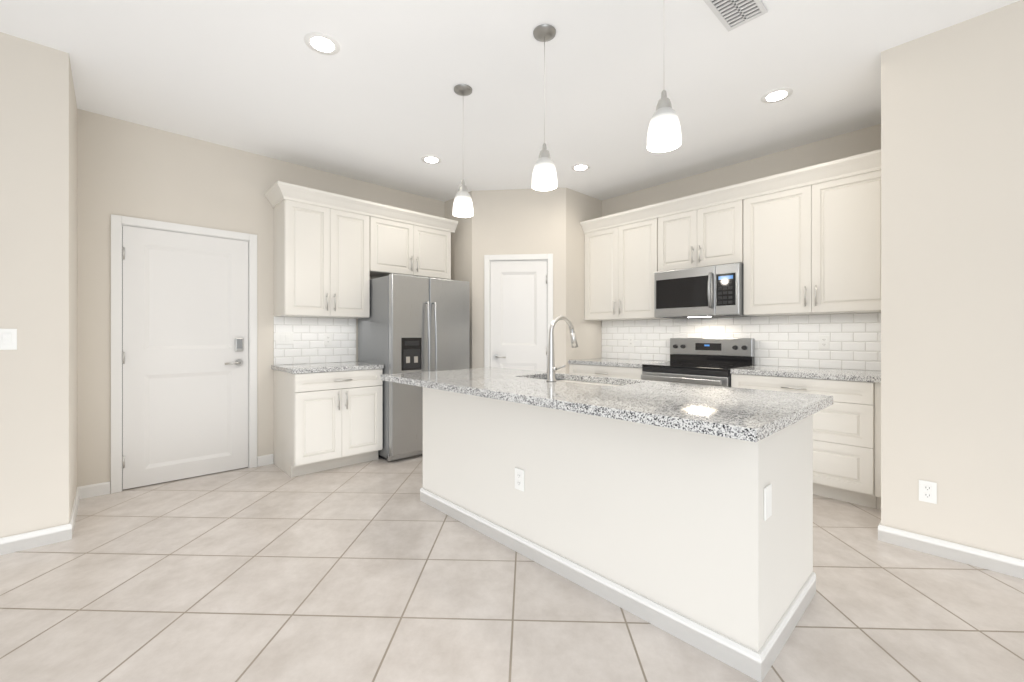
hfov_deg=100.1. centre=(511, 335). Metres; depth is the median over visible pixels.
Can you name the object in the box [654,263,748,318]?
microwave
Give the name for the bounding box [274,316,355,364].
backsplash
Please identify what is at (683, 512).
kitchen island
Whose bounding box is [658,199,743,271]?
upper cabinet
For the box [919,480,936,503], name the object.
outlet
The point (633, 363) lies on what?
countertop
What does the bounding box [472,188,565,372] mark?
wall
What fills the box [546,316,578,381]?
faucet
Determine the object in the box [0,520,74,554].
baseboard
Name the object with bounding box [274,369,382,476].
base cabinet
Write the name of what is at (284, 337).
light switch
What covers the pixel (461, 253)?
wall
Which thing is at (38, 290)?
wall
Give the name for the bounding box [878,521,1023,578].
baseboard
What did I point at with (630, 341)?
outlet
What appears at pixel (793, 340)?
backsplash
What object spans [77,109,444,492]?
wall
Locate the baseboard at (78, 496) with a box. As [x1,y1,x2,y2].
[70,486,81,520]
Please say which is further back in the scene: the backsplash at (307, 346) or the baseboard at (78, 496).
the backsplash at (307, 346)
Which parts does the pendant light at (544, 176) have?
lamp shade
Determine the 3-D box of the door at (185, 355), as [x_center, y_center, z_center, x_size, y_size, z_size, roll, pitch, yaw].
[-2.672,0.168,3.564,0.838,2.028,0.104,0,0,-43]
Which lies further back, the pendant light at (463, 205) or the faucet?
the pendant light at (463, 205)
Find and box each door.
[122,225,247,489]
[490,260,546,371]
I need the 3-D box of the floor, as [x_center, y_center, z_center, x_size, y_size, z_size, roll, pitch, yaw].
[0.300,1.215,-0.424,10.100,0.050,11.100,0,0,-43]
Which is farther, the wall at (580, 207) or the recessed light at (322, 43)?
the wall at (580, 207)
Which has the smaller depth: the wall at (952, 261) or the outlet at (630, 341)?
the wall at (952, 261)
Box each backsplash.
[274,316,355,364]
[602,313,880,370]
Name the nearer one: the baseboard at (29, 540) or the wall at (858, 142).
the baseboard at (29, 540)
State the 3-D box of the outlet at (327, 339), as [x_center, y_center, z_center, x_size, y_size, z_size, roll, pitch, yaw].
[-1.852,0.040,4.318,0.072,0.116,0.007,0,0,-43]
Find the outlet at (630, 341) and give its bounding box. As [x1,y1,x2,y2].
[628,337,633,346]
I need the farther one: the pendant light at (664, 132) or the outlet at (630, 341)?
the outlet at (630, 341)
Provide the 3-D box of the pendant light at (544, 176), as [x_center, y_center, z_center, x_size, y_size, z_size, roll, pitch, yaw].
[0.177,-1.230,2.332,0.138,0.839,0.138,0,0,-43]
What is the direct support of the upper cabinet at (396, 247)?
attached to the wall at (129, 169)
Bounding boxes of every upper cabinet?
[273,185,372,317]
[370,216,450,279]
[584,213,670,320]
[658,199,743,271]
[744,170,880,315]
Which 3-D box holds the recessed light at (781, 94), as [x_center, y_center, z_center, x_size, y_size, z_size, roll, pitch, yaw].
[1.819,-1.647,2.947,0.190,0.006,0.190,0,0,-43]
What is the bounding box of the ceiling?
[0,0,1019,201]
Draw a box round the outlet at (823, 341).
[819,335,828,348]
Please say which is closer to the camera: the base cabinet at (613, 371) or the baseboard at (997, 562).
the baseboard at (997, 562)
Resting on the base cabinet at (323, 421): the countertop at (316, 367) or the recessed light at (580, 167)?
the countertop at (316, 367)
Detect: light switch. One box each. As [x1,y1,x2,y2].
[0,329,16,349]
[276,332,292,343]
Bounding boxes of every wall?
[0,32,76,537]
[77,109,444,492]
[445,191,471,368]
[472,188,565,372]
[566,188,601,373]
[602,124,880,370]
[881,0,1023,559]
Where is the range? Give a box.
[641,338,754,386]
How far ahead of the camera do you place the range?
4.01 m
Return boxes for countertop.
[271,362,383,373]
[381,368,832,443]
[568,358,669,367]
[730,365,880,382]
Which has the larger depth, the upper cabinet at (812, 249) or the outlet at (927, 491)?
the upper cabinet at (812, 249)
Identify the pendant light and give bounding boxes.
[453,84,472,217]
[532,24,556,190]
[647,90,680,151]
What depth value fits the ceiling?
2.74 m
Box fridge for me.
[358,273,468,460]
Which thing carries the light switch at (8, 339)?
attached to the wall at (38, 290)
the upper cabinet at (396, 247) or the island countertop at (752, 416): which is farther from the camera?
the upper cabinet at (396, 247)
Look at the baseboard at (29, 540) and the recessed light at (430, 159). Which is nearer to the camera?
the baseboard at (29, 540)
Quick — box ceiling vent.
[703,0,767,31]
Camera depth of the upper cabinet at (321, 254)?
3.95 m
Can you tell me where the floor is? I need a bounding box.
[0,454,1023,681]
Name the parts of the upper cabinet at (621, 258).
crown wallmount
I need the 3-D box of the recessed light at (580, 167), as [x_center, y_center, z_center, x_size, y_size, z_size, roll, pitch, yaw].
[0.674,-1.647,4.204,0.190,0.006,0.190,0,0,-43]
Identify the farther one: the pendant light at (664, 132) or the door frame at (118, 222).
the door frame at (118, 222)
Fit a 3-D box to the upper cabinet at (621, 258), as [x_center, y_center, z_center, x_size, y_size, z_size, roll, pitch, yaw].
[1.284,-0.690,4.786,0.350,1.020,0.916,0,0,-43]
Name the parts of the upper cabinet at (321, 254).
crown wallmount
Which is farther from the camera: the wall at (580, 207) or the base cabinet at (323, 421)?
the wall at (580, 207)
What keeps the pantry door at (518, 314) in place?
in the wall at (520, 221)
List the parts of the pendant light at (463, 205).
lamp shade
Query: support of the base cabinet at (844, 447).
on the floor
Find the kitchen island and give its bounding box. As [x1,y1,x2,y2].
[420,388,815,681]
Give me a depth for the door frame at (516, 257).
4.84 m
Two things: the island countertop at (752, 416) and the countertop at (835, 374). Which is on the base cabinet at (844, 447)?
the countertop at (835, 374)
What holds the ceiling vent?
in the ceiling
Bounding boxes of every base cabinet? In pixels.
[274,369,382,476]
[569,364,642,379]
[731,374,880,509]
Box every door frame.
[111,214,256,493]
[484,254,552,369]
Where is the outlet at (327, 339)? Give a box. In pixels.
[324,334,331,344]
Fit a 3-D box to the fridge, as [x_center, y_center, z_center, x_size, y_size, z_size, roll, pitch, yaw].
[-1.008,0.307,4.507,0.901,1.765,0.818,0,0,-43]
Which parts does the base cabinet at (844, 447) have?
base cabinet filler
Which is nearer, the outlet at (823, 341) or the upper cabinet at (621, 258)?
the outlet at (823, 341)
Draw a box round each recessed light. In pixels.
[304,32,339,54]
[421,155,441,163]
[571,163,590,170]
[761,88,792,102]

